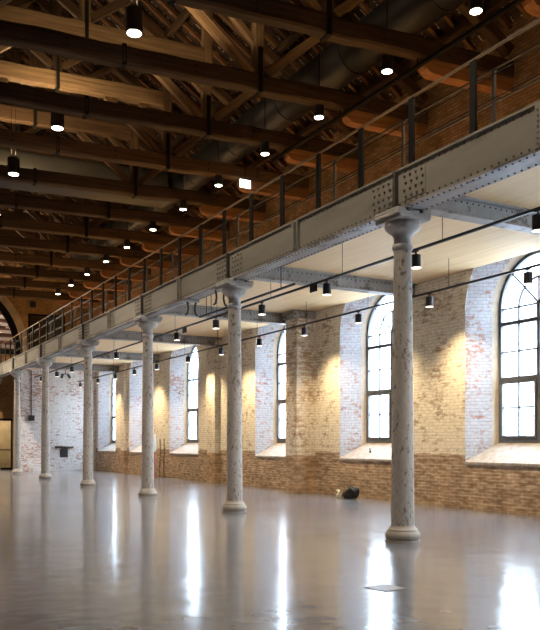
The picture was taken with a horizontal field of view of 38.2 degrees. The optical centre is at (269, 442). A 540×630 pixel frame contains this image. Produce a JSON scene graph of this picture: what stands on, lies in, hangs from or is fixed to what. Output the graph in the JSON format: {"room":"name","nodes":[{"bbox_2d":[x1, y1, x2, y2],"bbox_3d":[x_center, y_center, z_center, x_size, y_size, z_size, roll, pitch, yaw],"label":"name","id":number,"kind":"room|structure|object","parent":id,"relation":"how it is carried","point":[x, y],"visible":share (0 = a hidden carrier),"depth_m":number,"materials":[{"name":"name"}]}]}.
{"room":"converted industrial hall","nodes":[
{"label":"converted industrial hall","id":0,"kind":"room"},
{"bbox_2d":[0,312,13,467],"bbox_3d":[-20.071,-4.940,47.240,15.540,13.000,5.500,0,0,-29],"label":"wall","id":1,"kind":"structure","parent":0,"point":[5,426],"depth_m":49.63,"materials":[{"name":"paint"}]},
{"bbox_2d":[0,251,79,447],"bbox_3d":[-18.618,-6.440,44.616,15.540,16.000,0.500,0,0,-29],"label":"wall","id":2,"kind":"structure","parent":0,"point":[43,306],"depth_m":46.51,"materials":[{"name":"brick"}]},
{"bbox_2d":[0,419,12,469],"bbox_3d":[-15.947,0.060,45.924,1.500,3.000,0.200,0,0,-29],"label":"door","id":3,"kind":"structure","parent":2,"relation":"in","point":[11,420],"depth_m":46.17,"materials":[{"name":"black wood"}]},
{"bbox_2d":[0,296,25,354],"bbox_3d":[-18.555,-7.650,44.502,9.240,4.820,0.360,0,0,-29],"label":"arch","id":4,"kind":"structure","parent":2,"relation":"in","point":[19,326],"depth_m":46.22,"materials":[{"name":"brick"}]},
{"bbox_2d":[28,313,64,349],"bbox_3d":[-13.586,-6.005,47.317,2.200,3.470,0.450,0,0,-29],"label":"door","id":5,"kind":"structure","parent":2,"relation":"in","point":[32,318],"depth_m":47.21,"materials":[{"name":"black metal"}]},
{"bbox_2d":[21,369,95,470],"bbox_3d":[-12.040,-1.280,44.401,4.240,5.679,0.350,0,0,-29],"label":"wall","id":6,"kind":"structure","parent":0,"point":[66,397],"depth_m":44.20,"materials":[{"name":"white brick"}]},
{"bbox_2d":[28,370,34,420],"bbox_3d":[-13.287,-2.640,43.453,0.320,2.800,0.099,0,0,-29],"label":"switch box","id":7,"kind":"object","parent":6,"relation":"attached to","point":[31,417],"visible":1,"depth_m":43.45,"materials":[{"name":"grey metal"}]},
{"bbox_2d":[55,446,73,456],"bbox_3d":[-11.680,0.500,44.308,1.000,0.620,0.159,0,0,-29],"label":"wall shelf","id":8,"kind":"object","parent":6,"relation":"attached to","point":[63,452],"visible":1,"depth_m":44.33,"materials":[{"name":"metal"}]},
{"bbox_2d":[0,0,522,281],"bbox_3d":[-5.512,-11.880,20.953,16.140,5.476,54.600,0,0,-29],"label":"ceiling","id":9,"kind":"structure","parent":0,"point":[441,26],"depth_m":22.89,"materials":[{"name":"wood"}]},
{"bbox_2d":[7,106,19,175],"bbox_3d":[-7.630,-8.994,23.209,0.350,2.012,0.350,0,0,-29],"label":"pendant lamp","id":10,"kind":"object","parent":9,"relation":"hanging from","point":[13,162],"visible":0.96,"depth_m":23.12,"materials":[{"name":"metal"}]},
{"bbox_2d":[51,112,63,130],"bbox_3d":[-5.603,-9.294,20.560,0.350,2.012,0.350,0,0,-29],"label":"pendant lamp","id":11,"kind":"object","parent":9,"relation":"hanging from","point":[57,119],"visible":0.69,"depth_m":20.43,"materials":[{"name":"metal"}]},
{"bbox_2d":[0,148,168,207],"bbox_3d":[-8.036,-9.060,26.089,9.250,1.240,1.240,0,0,-24],"label":"duct","id":12,"kind":"object","parent":9,"relation":"hanging from","point":[28,160],"visible":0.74,"depth_m":26.29,"materials":[{"name":"metal"}]},
{"bbox_2d":[125,0,142,37],"bbox_3d":[-2.741,-9.264,15.743,0.350,2.012,0.350,0,0,-29],"label":"pendant lamp","id":13,"kind":"object","parent":9,"relation":"hanging from","point":[133,13],"visible":1,"depth_m":15.61,"materials":[{"name":"metal"}]},
{"bbox_2d":[68,0,466,271],"bbox_3d":[1.139,-9.320,20.235,1.030,1.030,45.700,0,0,-29],"label":"air duct","id":14,"kind":"object","parent":9,"relation":"hanging from","point":[337,65],"visible":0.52,"depth_m":19.43,"materials":[{"name":"metal"}]},
{"bbox_2d":[0,467,539,629],"bbox_3d":[-6.908,1.610,23.495,15.560,0.100,59.800,0,0,-29],"label":"floor","id":15,"kind":"structure","parent":0,"point":[105,556],"depth_m":10.18,"materials":[{"name":"concrete"}]},
{"bbox_2d":[9,369,24,473],"bbox_3d":[-12.643,-1.040,39.009,0.670,5.200,0.660,0,0,-29],"label":"column","id":16,"kind":"structure","parent":15,"relation":"on","point":[16,374],"depth_m":38.87,"materials":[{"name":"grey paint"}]},
{"bbox_2d":[0,100,539,378],"bbox_3d":[-5.084,-3.947,25.305,0.455,0.645,46.200,0,0,-29],"label":"girder","id":17,"kind":"object","parent":16,"relation":"on","point":[509,146],"visible":0.9,"depth_m":13.49,"materials":[{"name":"grey metal"}]},
{"bbox_2d":[184,299,199,316],"bbox_3d":[-1.989,-3.414,19.772,0.363,0.407,0.180,0,0,-29],"label":"clip","id":18,"kind":"object","parent":17,"relation":"attached to","point":[187,301],"visible":1,"depth_m":19.71,"materials":[{"name":"grey metal"}]},
{"bbox_2d":[0,18,539,363],"bbox_3d":[-5.286,-4.803,25.479,0.040,1.065,45.700,0,0,-29],"label":"gallery railing","id":19,"kind":"object","parent":17,"relation":"on","point":[472,63],"visible":0.91,"depth_m":14.29,"materials":[{"name":"black metal"}]},
{"bbox_2d":[36,358,54,478],"bbox_3d":[-9.711,-1.040,33.716,0.670,5.200,0.660,0,0,-29],"label":"column","id":20,"kind":"structure","parent":15,"relation":"on","point":[45,363],"depth_m":33.57,"materials":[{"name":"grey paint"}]},
{"bbox_2d":[77,340,99,486],"bbox_3d":[-6.524,-1.040,27.960,0.670,5.200,0.660,0,0,-29],"label":"column","id":21,"kind":"structure","parent":15,"relation":"on","point":[88,347],"depth_m":27.82,"materials":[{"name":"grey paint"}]},
{"bbox_2d":[133,315,161,497],"bbox_3d":[-3.534,-1.040,22.563,0.670,5.200,0.660,0,0,-29],"label":"column","id":22,"kind":"structure","parent":15,"relation":"on","point":[147,324],"depth_m":22.42,"materials":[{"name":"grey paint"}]},
{"bbox_2d":[216,278,253,512],"bbox_3d":[-0.802,-1.040,17.629,0.670,5.200,0.660,0,0,-29],"label":"column","id":23,"kind":"structure","parent":15,"relation":"on","point":[234,291],"depth_m":17.48,"materials":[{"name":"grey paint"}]},
{"bbox_2d":[342,485,359,498],"bbox_3d":[2.251,1.368,21.823,0.357,0.380,0.530,0,0,-29],"label":"bag","id":24,"kind":"object","parent":15,"relation":"on","point":[352,492],"visible":1,"depth_m":21.65,"materials":[{"name":"fabric"}]},
{"bbox_2d":[365,584,405,591],"bbox_3d":[1.240,1.552,8.391,0.320,0.014,0.320,0,0,-37],"label":"floor plate","id":25,"kind":"object","parent":15,"relation":"on","point":[382,587],"visible":1,"depth_m":8.39,"materials":[{"name":"grey metal"}]},
{"bbox_2d":[374,206,430,543],"bbox_3d":[2.105,-1.040,12.380,0.670,5.200,0.660,0,0,-29],"label":"column","id":26,"kind":"structure","parent":15,"relation":"on","point":[400,223],"depth_m":12.24,"materials":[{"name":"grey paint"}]},
{"bbox_2d":[82,15,539,515],"bbox_3d":[1.631,-4.080,24.795,0.680,11.280,53.800,0,0,-29],"label":"wall","id":27,"kind":"structure","parent":0,"point":[456,345],"depth_m":21.93,"materials":[{"name":"brick"}]},
{"bbox_2d":[0,251,97,308],"bbox_3d":[-17.003,-10.823,41.699,15.654,6.167,0.345,0,0,-24],"label":"roof truss","id":28,"kind":"object","parent":27,"relation":"on","point":[63,299],"visible":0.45,"depth_m":43.57,"materials":[{"name":"brown wood"}]},
{"bbox_2d":[0,208,113,300],"bbox_3d":[-15.617,-10.823,39.197,15.654,6.167,0.345,0,0,-24],"label":"roof truss","id":29,"kind":"object","parent":27,"relation":"on","point":[75,291],"visible":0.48,"depth_m":40.81,"materials":[{"name":"brown wood"}]},
{"bbox_2d":[0,190,130,291],"bbox_3d":[-14.231,-10.823,36.695,15.654,6.167,0.345,0,0,-24],"label":"roof truss","id":30,"kind":"object","parent":27,"relation":"on","point":[91,281],"visible":0.48,"depth_m":38.13,"materials":[{"name":"brown wood"}]},
{"bbox_2d":[29,362,118,371],"bbox_3d":[-10.312,-3.954,40.437,5.059,0.329,0.260,0,0,-29],"label":"cross beam","id":31,"kind":"structure","parent":27,"relation":"attached to","point":[103,368],"depth_m":40.62,"materials":[{"name":"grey metal"}]},
{"bbox_2d":[53,357,132,365],"bbox_3d":[-8.847,-4.195,37.790,5.058,0.150,6.046,0,0,-29],"label":"soffit panel","id":32,"kind":"object","parent":31,"relation":"on","point":[57,359],"visible":0.29,"depth_m":39.43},
{"bbox_2d":[0,188,150,280],"bbox_3d":[-12.845,-10.823,34.193,15.654,6.167,0.345,0,0,-24],"label":"roof truss","id":33,"kind":"object","parent":27,"relation":"on","point":[107,269],"visible":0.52,"depth_m":35.53,"materials":[{"name":"brown wood"}]},
{"bbox_2d":[0,122,171,269],"bbox_3d":[-11.460,-10.823,31.691,15.654,6.167,0.345,0,0,-24],"label":"roof truss","id":34,"kind":"object","parent":27,"relation":"on","point":[128,257],"visible":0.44,"depth_m":32.98,"materials":[{"name":"brown wood"}]},
{"bbox_2d":[1,57,186,215],"bbox_3d":[-6.570,-11.764,30.882,7.796,5.202,0.113,0,0,-29],"label":"rafter","id":35,"kind":"object","parent":27,"relation":"on","point":[95,138],"visible":0.12,"depth_m":30.75,"materials":[{"name":"brown wood"}]},
{"bbox_2d":[0,82,198,256],"bbox_3d":[-10.074,-10.823,29.189,15.654,6.167,0.345,0,0,-24],"label":"roof truss","id":36,"kind":"object","parent":27,"relation":"on","point":[151,242],"visible":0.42,"depth_m":30.51,"materials":[{"name":"brown wood"}]},
{"bbox_2d":[4,50,198,217],"bbox_3d":[-6.304,-11.764,30.401,7.796,5.202,0.113,0,0,-29],"label":"rafter","id":37,"kind":"object","parent":27,"relation":"on","point":[6,52],"visible":0.09,"depth_m":29.27,"materials":[{"name":"brown wood"}]},
{"bbox_2d":[98,373,115,451],"bbox_3d":[-8.784,-1.925,43.661,0.800,4.870,3.200,0,0,-29],"label":"window","id":38,"kind":"structure","parent":27,"relation":"in","point":[111,447],"depth_m":44.51,"materials":[{"name":"grey paint"}]},
{"bbox_2d":[10,48,204,217],"bbox_3d":[-6.037,-11.764,29.920,7.796,5.202,0.113,0,0,-29],"label":"rafter","id":39,"kind":"object","parent":27,"relation":"on","point":[22,57],"visible":0.09,"depth_m":30.02,"materials":[{"name":"brown wood"}]},
{"bbox_2d":[56,349,159,361],"bbox_3d":[-7.381,-3.954,35.144,5.059,0.329,0.260,0,0,-29],"label":"cross beam","id":40,"kind":"structure","parent":27,"relation":"attached to","point":[74,353],"depth_m":35.20,"materials":[{"name":"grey metal"}]},
{"bbox_2d":[0,47,229,240],"bbox_3d":[-8.688,-10.823,26.688,15.654,6.167,0.345,0,0,-24],"label":"roof truss","id":41,"kind":"object","parent":27,"relation":"on","point":[178,225],"visible":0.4,"depth_m":27.82,"materials":[{"name":"brown wood"}]},
{"bbox_2d":[120,363,126,472],"bbox_3d":[-7.607,-1.280,40.597,0.169,5.679,0.600,0,0,-29],"label":"pilaster","id":42,"kind":"object","parent":27,"relation":"attached to","point":[123,375],"depth_m":40.38,"materials":[{"name":"brick"}]},
{"bbox_2d":[26,8,235,196],"bbox_3d":[-4.705,-11.764,27.514,7.796,5.202,0.113,0,0,-29],"label":"rafter","id":43,"kind":"object","parent":27,"relation":"on","point":[86,64],"visible":0.11,"depth_m":27.85,"materials":[{"name":"brown wood"}]},
{"bbox_2d":[0,0,265,222],"bbox_3d":[-7.303,-10.823,24.186,15.654,6.167,0.345,0,0,-24],"label":"roof truss","id":44,"kind":"object","parent":27,"relation":"on","point":[209,204],"visible":0.59,"depth_m":25.05,"materials":[{"name":"brown wood"}]},
{"bbox_2d":[179,199,186,210],"bbox_3d":[-2.906,-8.570,26.051,0.250,1.560,0.250,0,0,-29],"label":"pendant lamp","id":45,"kind":"object","parent":44,"relation":"hanging from","point":[182,203],"visible":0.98,"depth_m":25.95,"materials":[{"name":"metal"}]},
{"bbox_2d":[54,0,341,252],"bbox_3d":[-0.941,-10.686,23.370,0.180,0.210,53.800,0,0,-29],"label":"purlin","id":46,"kind":"object","parent":44,"relation":"on","point":[293,36],"visible":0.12,"depth_m":21.73,"materials":[{"name":"brown wood"}]},
{"bbox_2d":[62,6,209,141],"bbox_3d":[-3.905,-11.764,26.071,7.796,5.202,0.113,0,0,-29],"label":"rafter","id":47,"kind":"object","parent":27,"relation":"on","point":[140,79],"visible":0.11,"depth_m":25.85,"materials":[{"name":"brown wood"}]},
{"bbox_2d":[39,9,241,195],"bbox_3d":[-4.438,-11.764,27.033,7.796,5.202,0.113,0,0,-29],"label":"rafter","id":48,"kind":"object","parent":27,"relation":"on","point":[110,74],"visible":0.18,"depth_m":27.62,"materials":[{"name":"brown wood"}]},
{"bbox_2d":[64,57,221,194],"bbox_3d":[-4.971,-11.764,27.995,7.796,5.202,0.113,0,0,-29],"label":"rafter","id":49,"kind":"object","parent":27,"relation":"on","point":[77,66],"visible":0.16,"depth_m":28.30,"materials":[{"name":"brown wood"}]},
{"bbox_2d":[132,3,172,40],"bbox_3d":[-2.573,-11.764,23.665,7.796,5.202,0.113,0,0,-29],"label":"rafter","id":50,"kind":"object","parent":27,"relation":"on","point":[145,15],"visible":0.09,"depth_m":23.11,"materials":[{"name":"brown wood"}]},
{"bbox_2d":[0,0,308,200],"bbox_3d":[-5.917,-10.823,21.684,15.654,6.167,0.345,0,0,-24],"label":"roof truss","id":51,"kind":"object","parent":27,"relation":"on","point":[164,158],"visible":0.68,"depth_m":22.41,"materials":[{"name":"brown wood"}]},
{"bbox_2d":[214,140,222,186],"bbox_3d":[-1.560,-8.570,23.621,0.250,1.560,0.250,0,0,-29],"label":"pendant lamp","id":52,"kind":"object","parent":51,"relation":"hanging from","point":[218,180],"visible":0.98,"depth_m":23.54,"materials":[{"name":"metal"}]},
{"bbox_2d":[239,178,250,188],"bbox_3d":[-0.756,-8.240,23.656,0.400,1.000,0.060,0,0,-29],"label":"emergency light","id":53,"kind":"object","parent":51,"relation":"hanging from","point":[244,183],"visible":1,"depth_m":23.63,"materials":[{"name":"white"}]},
{"bbox_2d":[71,0,248,166],"bbox_3d":[-3.639,-11.764,25.590,7.796,5.202,0.113,0,0,-29],"label":"rafter","id":54,"kind":"object","parent":27,"relation":"on","point":[150,76],"visible":0.14,"depth_m":25.78,"materials":[{"name":"brown wood"}]},
{"bbox_2d":[102,331,220,345],"bbox_3d":[-4.193,-3.954,29.388,5.059,0.329,0.260,0,0,-29],"label":"cross beam","id":55,"kind":"structure","parent":27,"relation":"attached to","point":[122,335],"depth_m":29.51,"materials":[{"name":"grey metal"}]},
{"bbox_2d":[76,339,191,353],"bbox_3d":[-5.787,-4.195,32.266,5.058,0.150,6.576,0,0,-29],"label":"soffit panel","id":56,"kind":"object","parent":55,"relation":"on","point":[105,345],"visible":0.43,"depth_m":33.30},
{"bbox_2d":[34,206,539,377],"bbox_3d":[-2.733,-3.780,23.635,0.044,0.680,40.000,0,0,-29],"label":"track","id":57,"kind":"object","parent":56,"relation":"hanging from","point":[530,211],"visible":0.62,"depth_m":15.66,"materials":[{"name":"black metal"}]},
{"bbox_2d":[258,302,265,314],"bbox_3d":[-0.195,-3.288,19.052,0.176,0.304,0.176,0,0,-29],"label":"spotlight","id":58,"kind":"object","parent":57,"relation":"hanging from","point":[261,308],"visible":1,"depth_m":18.99,"materials":[{"name":"black paint"}]},
{"bbox_2d":[323,280,330,295],"bbox_3d":[1.207,-3.288,16.520,0.176,0.304,0.176,0,0,-29],"label":"spotlight","id":59,"kind":"object","parent":57,"relation":"hanging from","point":[326,286],"visible":1,"depth_m":16.45,"materials":[{"name":"black paint"}]},
{"bbox_2d":[412,250,420,268],"bbox_3d":[2.616,-3.288,13.976,0.176,0.304,0.176,0,0,-29],"label":"spotlight","id":60,"kind":"object","parent":57,"relation":"hanging from","point":[416,258],"visible":0.89,"depth_m":13.90,"materials":[{"name":"black paint"}]},
{"bbox_2d":[532,209,539,232],"bbox_3d":[3.965,-3.288,11.540,0.176,0.304,0.176,0,0,-29],"label":"spotlight","id":61,"kind":"object","parent":57,"relation":"hanging from","point":[535,218],"visible":1,"depth_m":11.49,"materials":[{"name":"black paint"}]},
{"bbox_2d":[78,263,539,381],"bbox_3d":[-0.692,-3.780,25.852,0.044,0.680,41.900,0,0,-29],"label":"track","id":62,"kind":"object","parent":56,"relation":"hanging from","point":[535,265],"visible":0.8,"depth_m":20.42,"materials":[{"name":"black metal"}]},
{"bbox_2d":[523,268,532,284],"bbox_3d":[5.095,-3.288,15.403,0.176,0.304,0.176,0,0,-29],"label":"spotlight","id":63,"kind":"object","parent":62,"relation":"hanging from","point":[527,276],"visible":1,"depth_m":15.34,"materials":[{"name":"black paint"}]},
{"bbox_2d":[91,5,265,169],"bbox_3d":[-3.373,-11.764,25.109,7.796,5.202,0.113,0,0,-29],"label":"rafter","id":64,"kind":"object","parent":27,"relation":"on","point":[104,20],"visible":0.18,"depth_m":25.47,"materials":[{"name":"brown wood"}]},
{"bbox_2d":[0,0,357,173],"bbox_3d":[-4.531,-10.823,19.182,15.654,6.167,0.345,0,0,-24],"label":"roof truss","id":65,"kind":"object","parent":27,"relation":"on","point":[205,124],"visible":0.65,"depth_m":19.91,"materials":[{"name":"brown wood"}]},
{"bbox_2d":[260,141,269,155],"bbox_3d":[-0.135,-8.570,21.049,0.250,1.560,0.250,0,0,-29],"label":"pendant lamp","id":66,"kind":"object","parent":65,"relation":"hanging from","point":[265,145],"visible":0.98,"depth_m":20.95,"materials":[{"name":"metal"}]},
{"bbox_2d":[169,346,197,454],"bbox_3d":[-3.430,-1.925,33.995,0.800,4.870,3.200,0,0,-29],"label":"window","id":67,"kind":"structure","parent":27,"relation":"in","point":[191,447],"depth_m":34.68,"materials":[{"name":"grey paint"}]},
{"bbox_2d":[94,0,278,171],"bbox_3d":[-3.106,-11.764,24.628,7.796,5.202,0.113,0,0,-29],"label":"rafter","id":68,"kind":"object","parent":27,"relation":"on","point":[121,22],"visible":0.29,"depth_m":24.91,"materials":[{"name":"brown wood"}]},
{"bbox_2d":[141,0,281,131],"bbox_3d":[-2.307,-11.764,23.184,7.796,5.202,0.113,0,0,-29],"label":"rafter","id":69,"kind":"object","parent":27,"relation":"on","point":[147,3],"visible":0.29,"depth_m":22.78,"materials":[{"name":"brown wood"}]},
{"bbox_2d":[207,338,219,482],"bbox_3d":[-2.239,-1.280,30.853,0.219,5.679,0.750,0,0,-29],"label":"pilaster","id":70,"kind":"object","parent":27,"relation":"attached to","point":[213,357],"depth_m":30.58,"materials":[{"name":"brick"}]},
{"bbox_2d":[0,0,428,139],"bbox_3d":[-3.146,-10.823,16.680,15.654,6.167,0.345,0,0,-24],"label":"roof truss","id":71,"kind":"object","parent":27,"relation":"on","point":[253,78],"visible":0.8,"depth_m":17.67,"materials":[{"name":"brown wood"}]},
{"bbox_2d":[314,104,323,119],"bbox_3d":[1.174,-8.570,18.686,0.250,1.560,0.250,0,0,-29],"label":"pendant lamp","id":72,"kind":"object","parent":71,"relation":"hanging from","point":[319,108],"visible":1,"depth_m":18.59,"materials":[{"name":"metal"}]},
{"bbox_2d":[143,32,286,167],"bbox_3d":[-2.840,-11.764,24.146,7.796,5.202,0.113,0,0,-29],"label":"rafter","id":73,"kind":"object","parent":27,"relation":"on","point":[214,97],"visible":0.13,"depth_m":25.07,"materials":[{"name":"brown wood"}]},
{"bbox_2d":[162,304,285,324],"bbox_3d":[-1.204,-3.954,23.991,5.059,0.329,0.260,0,0,-29],"label":"cross beam","id":74,"kind":"structure","parent":27,"relation":"attached to","point":[246,315],"depth_m":23.94,"materials":[{"name":"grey metal"}]},
{"bbox_2d":[122,315,268,337],"bbox_3d":[-2.699,-4.195,26.689,5.058,0.150,6.166,0,0,-29],"label":"soffit panel","id":75,"kind":"object","parent":74,"relation":"on","point":[168,323],"visible":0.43,"depth_m":27.59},
{"bbox_2d":[157,0,297,134],"bbox_3d":[-2.040,-11.764,22.703,7.796,5.202,0.113,0,0,-29],"label":"rafter","id":76,"kind":"object","parent":27,"relation":"on","point":[164,4],"visible":0.33,"depth_m":22.60,"materials":[{"name":"brown wood"}]},
{"bbox_2d":[179,5,318,138],"bbox_3d":[-1.774,-11.764,22.222,7.796,5.202,0.113,0,0,-29],"label":"rafter","id":77,"kind":"object","parent":27,"relation":"on","point":[300,122],"visible":0.13,"depth_m":22.48,"materials":[{"name":"brown wood"}]},
{"bbox_2d":[254,325,285,457],"bbox_3d":[0.567,-1.925,26.778,0.800,4.870,3.200,0,0,-29],"label":"window","id":78,"kind":"structure","parent":27,"relation":"in","point":[278,450],"depth_m":27.77,"materials":[{"name":"grey paint"}]},
{"bbox_2d":[213,15,332,139],"bbox_3d":[-1.507,-11.764,21.741,7.796,5.202,0.113,0,0,-29],"label":"rafter","id":79,"kind":"object","parent":27,"relation":"on","point":[216,21],"visible":0.43,"depth_m":22.06,"materials":[{"name":"brown wood"}]},
{"bbox_2d":[250,22,342,112],"bbox_3d":[-0.974,-11.764,20.779,7.796,5.202,0.113,0,0,-29],"label":"rafter","id":80,"kind":"object","parent":27,"relation":"on","point":[267,36],"visible":0.2,"depth_m":21.36,"materials":[{"name":"brown wood"}]},
{"bbox_2d":[286,317,314,492],"bbox_3d":[0.958,-1.165,24.605,0.679,5.450,0.680,0,0,-29],"label":"pilaster","id":81,"kind":"object","parent":27,"relation":"attached to","point":[300,350],"depth_m":24.35,"materials":[{"name":"brick"}]},
{"bbox_2d":[282,309,315,319],"bbox_3d":[0.907,-4.005,24.554,0.819,0.227,0.760,0,0,-29],"label":"bracket","id":82,"kind":"object","parent":81,"relation":"on","point":[294,313],"visible":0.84,"depth_m":24.25,"materials":[{"name":"metal"}]},
{"bbox_2d":[274,27,340,90],"bbox_3d":[-0.708,-11.764,20.297,7.796,5.202,0.113,0,0,-29],"label":"rafter","id":83,"kind":"object","parent":27,"relation":"on","point":[281,32],"visible":0.15,"depth_m":21.00,"materials":[{"name":"brown wood"}]},
{"bbox_2d":[302,34,359,92],"bbox_3d":[-0.441,-11.764,19.816,7.796,5.202,0.113,0,0,-29],"label":"rafter","id":84,"kind":"object","parent":27,"relation":"on","point":[316,48],"visible":0.16,"depth_m":20.75,"materials":[{"name":"brown wood"}]},
{"bbox_2d":[251,267,416,295],"bbox_3d":[1.529,-3.954,19.057,5.059,0.329,0.260,0,0,-29],"label":"cross beam","id":85,"kind":"structure","parent":27,"relation":"attached to","point":[285,275],"depth_m":19.01,"materials":[{"name":"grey metal"}]},
{"bbox_2d":[190,280,377,312],"bbox_3d":[0.162,-4.195,21.523,5.058,0.150,5.636,0,0,-29],"label":"soffit panel","id":86,"kind":"object","parent":85,"relation":"on","point":[302,299],"visible":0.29,"depth_m":22.24,"materials":[{"name":"wood"}]},
{"bbox_2d":[199,283,294,317],"bbox_3d":[-0.699,-3.780,19.218,0.040,0.680,5.100,0,0,-29],"label":"track","id":87,"kind":"object","parent":86,"relation":"hanging from","point":[292,284],"visible":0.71,"depth_m":18.65,"materials":[{"name":"black metal"}]},
{"bbox_2d":[160,0,514,96],"bbox_3d":[-1.760,-10.823,14.178,15.654,6.167,0.345,0,0,-24],"label":"roof truss","id":88,"kind":"object","parent":27,"relation":"on","point":[320,19],"visible":0.84,"depth_m":15.77,"materials":[{"name":"brown wood"}]},
{"bbox_2d":[381,0,392,73],"bbox_3d":[2.456,-8.570,16.371,0.250,1.560,0.250,0,0,-29],"label":"pendant lamp","id":89,"kind":"object","parent":88,"relation":"hanging from","point":[386,60],"visible":1,"depth_m":16.30,"materials":[{"name":"metal"}]},
{"bbox_2d":[272,0,524,161],"bbox_3d":[6.077,-7.960,10.968,0.080,0.200,24.700,0,0,-29],"label":"cable tray","id":90,"kind":"object","parent":88,"relation":"hanging from","point":[514,3],"visible":1,"depth_m":16.55,"materials":[{"name":"black metal"}]},
{"bbox_2d":[288,0,387,100],"bbox_3d":[-0.175,-11.764,19.335,7.796,5.202,0.113,0,0,-29],"label":"rafter","id":91,"kind":"object","parent":27,"relation":"on","point":[363,77],"visible":0.17,"depth_m":20.80,"materials":[{"name":"brown wood"}]},
{"bbox_2d":[339,295,392,461],"bbox_3d":[3.184,-1.925,22.054,0.800,4.870,3.200,0,0,-29],"label":"window","id":92,"kind":"structure","parent":27,"relation":"in","point":[381,447],"depth_m":22.73,"materials":[{"name":"grey paint"}]},
{"bbox_2d":[372,65,401,97],"bbox_3d":[0.092,-11.764,18.854,7.796,5.202,0.113,0,0,-29],"label":"rafter","id":93,"kind":"object","parent":27,"relation":"on","point":[375,68],"visible":0.21,"depth_m":20.55,"materials":[{"name":"brown wood"}]},
{"bbox_2d":[359,1,427,80],"bbox_3d":[0.625,-11.764,17.892,7.796,5.202,0.113,0,0,-29],"label":"rafter","id":94,"kind":"object","parent":27,"relation":"on","point":[366,9],"visible":0.12,"depth_m":18.79,"materials":[{"name":"brown wood"}]},
{"bbox_2d":[427,25,440,38],"bbox_3d":[1.158,-11.764,16.929,7.796,5.202,0.113,0,0,-29],"label":"rafter","id":95,"kind":"object","parent":27,"relation":"on","point":[432,29],"visible":0.11,"depth_m":18.40,"materials":[{"name":"brown wood"}]},
{"bbox_2d":[443,14,476,50],"bbox_3d":[1.424,-11.764,16.448,7.796,5.202,0.113,0,0,-29],"label":"rafter","id":96,"kind":"object","parent":27,"relation":"on","point":[448,18],"visible":0.37,"depth_m":18.02,"materials":[{"name":"brown wood"}]},
{"bbox_2d":[425,196,539,234],"bbox_3d":[4.436,-3.954,13.808,5.059,0.329,0.260,0,0,-29],"label":"cross beam","id":97,"kind":"structure","parent":27,"relation":"attached to","point":[462,208],"depth_m":13.32,"materials":[{"name":"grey metal"}]},
{"bbox_2d":[284,215,539,283],"bbox_3d":[2.982,-4.195,16.432,5.058,0.150,5.996,0,0,-29],"label":"soffit panel","id":98,"kind":"object","parent":97,"relation":"on","point":[491,244],"visible":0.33,"depth_m":16.78,"materials":[{"name":"wood"}]},
{"bbox_2d":[483,0,511,31],"bbox_3d":[1.957,-11.764,15.486,7.796,5.202,0.113,0,0,-29],"label":"rafter","id":99,"kind":"object","parent":27,"relation":"on","point":[502,19],"visible":0.52,"depth_m":17.23,"materials":[{"name":"brown wood"}]},
{"bbox_2d":[464,250,539,466],"bbox_3d":[5.761,-1.925,17.400,0.800,4.870,3.200,0,0,-29],"label":"window","id":100,"kind":"structure","parent":27,"relation":"in","point":[519,450],"depth_m":18.03,"materials":[{"name":"grey paint"}]},
{"bbox_2d":[512,0,530,19],"bbox_3d":[2.224,-11.764,15.005,7.796,5.202,0.113,0,0,-29],"label":"rafter","id":101,"kind":"object","parent":27,"relation":"on","point":[525,14],"visible":0.55,"depth_m":16.77,"materials":[{"name":"brown wood"}]},
{"bbox_2d":[522,0,539,16],"bbox_3d":[-0.374,-10.823,11.676,15.654,6.167,0.345,0,0,-24],"label":"roof truss","id":102,"kind":"object","parent":27,"relation":"on","point":[532,7],"visible":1,"depth_m":13.95,"materials":[{"name":"brown wood"}]},
{"bbox_2d":[22,8,190,212],"bbox_3d":[-2.690,-12.006,22.401,0.180,0.209,53.800,0,0,-29],"label":"purlin","id":103,"kind":"object","parent":102,"relation":"on","point":[185,13],"visible":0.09,"depth_m":22.46,"materials":[{"name":"brown wood"}]},
{"bbox_2d":[74,0,511,283],"bbox_3d":[0.722,-9.432,24.291,0.180,0.210,53.800,0,0,-29],"label":"purlin","id":104,"kind":"object","parent":102,"relation":"on","point":[493,6],"visible":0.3,"depth_m":20.60,"materials":[{"name":"brown wood"}]},
{"bbox_2d":[469,0,482,14],"bbox_3d":[3.720,-8.570,14.087,0.250,1.560,0.250,0,0,-29],"label":"pendant lamp","id":105,"kind":"object","parent":102,"relation":"hanging from","point":[475,6],"visible":1,"depth_m":14.01,"materials":[{"name":"metal"}]},
{"bbox_3d":[7.396,-3.954,8.463,5.059,0.329,0.260,0,0,-29],"label":"cross beam","id":106,"kind":"structure","parent":27,"relation":"attached to","visible":0},
{"bbox_2d":[463,165,539,208],"bbox_3d":[5.916,-4.195,11.135,5.058,0.150,6.106,0,0,-29],"label":"soffit panel","id":107,"kind":"object","parent":106,"relation":"on","point":[522,189],"visible":0.33,"depth_m":12.78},
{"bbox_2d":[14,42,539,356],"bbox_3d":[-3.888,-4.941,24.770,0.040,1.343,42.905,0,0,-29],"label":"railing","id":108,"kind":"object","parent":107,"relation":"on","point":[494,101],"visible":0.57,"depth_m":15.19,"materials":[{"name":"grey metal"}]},
{"label":"outside","id":109,"kind":"structure","parent":0,"visible":0},
{"bbox_3d":[15.497,2.660,48.593,45.800,0.200,150.000,0,0,-29],"label":"floor","id":110,"kind":"structure","parent":109,"visible":0},
{"bbox_2d":[114,254,539,439],"bbox_3d":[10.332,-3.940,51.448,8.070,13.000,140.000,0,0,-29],"label":"window panes","id":111,"kind":"structure","parent":110,"relation":"on","point":[528,330],"depth_m":40.01,"materials":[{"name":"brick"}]},
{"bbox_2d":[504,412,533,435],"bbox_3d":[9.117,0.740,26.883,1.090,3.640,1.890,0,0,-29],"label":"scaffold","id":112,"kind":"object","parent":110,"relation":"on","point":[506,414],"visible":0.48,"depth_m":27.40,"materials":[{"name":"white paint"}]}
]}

